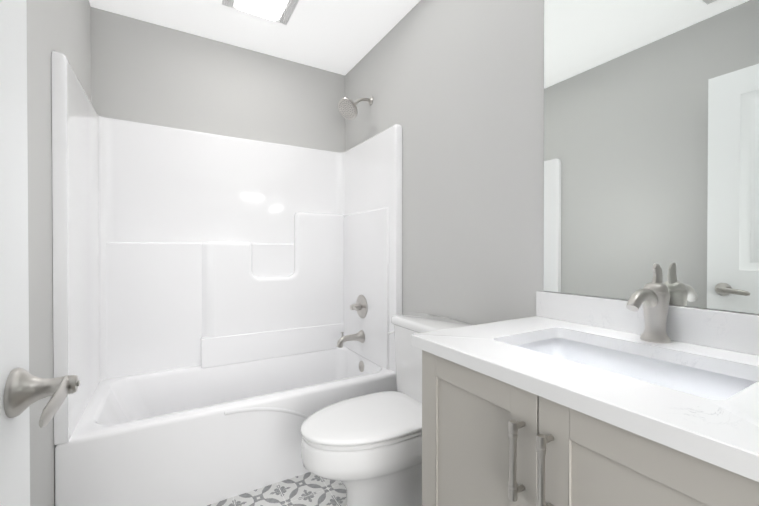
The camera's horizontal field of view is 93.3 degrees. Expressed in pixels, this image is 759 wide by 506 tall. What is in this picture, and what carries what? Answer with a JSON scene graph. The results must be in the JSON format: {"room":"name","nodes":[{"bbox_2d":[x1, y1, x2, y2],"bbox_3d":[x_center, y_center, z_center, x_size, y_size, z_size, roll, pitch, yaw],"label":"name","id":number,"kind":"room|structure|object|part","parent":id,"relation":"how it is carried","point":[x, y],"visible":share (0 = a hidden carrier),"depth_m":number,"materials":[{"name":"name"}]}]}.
{"room":"bathroom","nodes":[
{"label":"bathroom","id":0,"kind":"room"},
{"bbox_2d":[26,0,90,505],"bbox_3d":[-0.731,-0.115,0.406,0.120,2.440,3.550,0,0,-30],"label":"wall","id":1,"kind":"structure","parent":0,"point":[63,26],"depth_m":1.20,"materials":[{"name":"paint"}]},
{"bbox_2d":[0,0,29,505],"bbox_3d":[-0.372,0.088,0.212,0.043,2.014,0.802,0,0,-30],"label":"door leaf","id":2,"kind":"structure","parent":1,"relation":"in","point":[14,431],"depth_m":0.52,"materials":[{"name":"white paint"}]},
{"bbox_2d":[3,368,79,427],"bbox_3d":[-0.518,0.200,0.469,0.184,0.068,0.149,0,0,-30],"label":"door handle","id":3,"kind":"object","parent":2,"relation":"attached to","point":[24,389],"depth_m":0.50,"materials":[{"name":"silver metal"}]},
{"bbox_2d":[91,7,344,151],"bbox_3d":[-0.951,-0.129,2.404,1.764,2.440,0.120,0,0,-30],"label":"wall","id":4,"kind":"structure","parent":0,"point":[148,73],"depth_m":2.25,"materials":[{"name":"paint"}]},
{"bbox_2d":[89,0,419,74],"bbox_3d":[-0.052,-1.388,0.864,1.764,0.100,3.670,0,0,-30],"label":"ceiling","id":5,"kind":"structure","parent":0,"point":[343,37],"depth_m":2.11,"materials":[{"name":"paint"}]},
{"bbox_2d":[222,0,299,24],"bbox_3d":[-0.631,-1.334,1.905,0.350,0.022,0.260,0,0,-30],"label":"recessed light","id":6,"kind":"object","parent":5,"relation":"in","point":[280,11],"visible":1,"depth_m":1.94,"materials":[{"name":"white plastic"}]},
{"bbox_2d":[207,472,346,505],"bbox_3d":[-0.052,1.152,0.883,1.764,0.100,3.670,0,0,-30],"label":"floor","id":7,"kind":"structure","parent":0,"point":[309,489],"depth_m":1.63,"materials":[{"name":"tile"}]},
{"bbox_2d":[51,51,401,505],"bbox_3d":[-0.721,0.029,2.015,1.522,2.128,0.784,0,0,-30],"label":"shower","id":8,"kind":"object","parent":7,"relation":"on","point":[226,309],"visible":0.85,"depth_m":2.08,"materials":[{"name":"white plastic"}]},
{"bbox_2d":[55,346,396,505],"bbox_3d":[-0.721,0.891,2.021,1.521,0.405,0.784,0,0,-30],"label":"tub","id":9,"kind":"object","parent":8,"relation":"in","point":[190,434],"depth_m":1.66,"materials":[{"name":"white plastic"}]},
{"bbox_2d":[336,330,364,347],"bbox_3d":[-0.196,0.558,2.342,0.183,0.097,0.083,0,0,-30],"label":"tub spout","id":10,"kind":"object","parent":8,"relation":"in","point":[360,336],"depth_m":2.35,"materials":[{"name":"silver metal"}]},
{"bbox_2d":[350,295,367,317],"bbox_3d":[-0.153,0.356,2.366,0.083,0.158,0.158,0,0,-30],"label":"handle","id":11,"kind":"object","parent":8,"relation":"in","point":[360,306],"depth_m":2.35,"materials":[{"name":"silver metal"}]},
{"bbox_2d":[300,313,472,505],"bbox_3d":[0.020,0.704,1.526,0.725,0.786,0.445,0,0,-30],"label":"toilet","id":12,"kind":"object","parent":7,"relation":"on","point":[365,450],"visible":0.65,"depth_m":1.40,"materials":[{"name":"white ceramic"}]},
{"bbox_3d":[-0.050,0.673,1.478,0.555,0.024,0.388,0,0,-30],"label":"lid","id":13,"kind":"part","parent":12,"relation":"part of","materials":[{"name":"white plastic"}]},
{"bbox_3d":[0.010,0.901,1.515,0.690,0.392,0.372,0,0,-30],"label":"bowl","id":14,"kind":"part","parent":12,"relation":"part of","materials":[{"name":"white ceramic"}]},
{"bbox_3d":[-0.050,0.696,1.478,0.542,0.017,0.376,0,0,-30],"label":"seat","id":15,"kind":"part","parent":12,"relation":"part of","materials":[{"name":"white plastic"}]},
{"bbox_3d":[0.249,0.531,1.652,0.198,0.360,0.410,0,0,-30],"label":"tank","id":16,"kind":"part","parent":12,"relation":"part of","materials":[{"name":"white ceramic"}]},
{"bbox_3d":[0.245,0.330,1.649,0.210,0.040,0.434,0,0,-30],"label":"tank lid","id":17,"kind":"part","parent":12,"relation":"part of","materials":[{"name":"white ceramic"}]},
{"bbox_2d":[411,263,758,505],"bbox_3d":[0.524,0.565,0.811,0.595,1.075,0.793,0,0,-30],"label":"bathroom vanity","id":18,"kind":"object","parent":7,"relation":"on","point":[647,395],"visible":1,"depth_m":0.76,"materials":[{"name":"grey paint"}]},
{"bbox_3d":[0.217,0.626,0.844,0.020,0.725,0.360,0,0,-30],"label":"door","id":19,"kind":"part","parent":18,"relation":"part of","materials":[{"name":"grey paint"}]},
{"bbox_3d":[0.267,0.400,0.699,0.039,0.150,0.017,0,0,-30],"label":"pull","id":20,"kind":"part","parent":18,"relation":"part of","materials":[{"name":"silver metal"}]},
{"bbox_3d":[0.298,0.401,0.646,0.039,0.150,0.017,0,0,-30],"label":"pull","id":21,"kind":"part","parent":18,"relation":"part of","materials":[{"name":"silver metal"}]},
{"bbox_2d":[411,316,758,481],"bbox_3d":[0.535,0.246,0.815,0.570,0.032,0.793,0,0,-30],"label":"countertop","id":22,"kind":"structure","parent":18,"relation":"on","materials":[{"name":"stone"}]},
{"bbox_2d":[516,338,755,399],"bbox_3d":[0.541,0.334,0.834,0.359,0.142,0.529,0,0,-30],"label":"sink","id":23,"kind":"object","parent":22,"relation":"in","point":[694,378],"depth_m":0.90,"materials":[{"name":"white ceramic"}]},
{"bbox_2d":[626,263,670,343],"bbox_3d":[0.681,0.128,0.915,0.164,0.203,0.066,0,0,-30],"label":"faucet","id":24,"kind":"object","parent":22,"relation":"on","point":[654,297],"depth_m":0.92,"materials":[{"name":"silver metal"}]},
{"bbox_3d":[0.402,0.628,0.527,0.020,0.725,0.368,0,0,-30],"label":"door","id":25,"kind":"part","parent":18,"relation":"part of","materials":[{"name":"grey paint"}]},
{"bbox_2d":[345,0,758,324],"bbox_3d":[0.687,-0.121,1.238,0.120,2.440,3.550,0,0,-30],"label":"wall","id":26,"kind":"structure","parent":0,"point":[454,89],"depth_m":1.62,"materials":[{"name":"paint"}]},
{"bbox_2d":[536,291,758,355],"bbox_3d":[0.773,0.184,0.954,0.020,0.090,0.793,0,0,-30],"label":"backsplash","id":27,"kind":"structure","parent":26,"relation":"attached to","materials":[{"name":"stone"}]},
{"bbox_2d":[543,0,758,313],"bbox_3d":[0.776,-0.394,0.959,0.004,1.063,0.742,0,0,-30],"label":"mirror","id":28,"kind":"object","parent":26,"relation":"attached to","point":[651,132],"visible":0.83,"depth_m":0.99,"materials":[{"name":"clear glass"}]}
]}

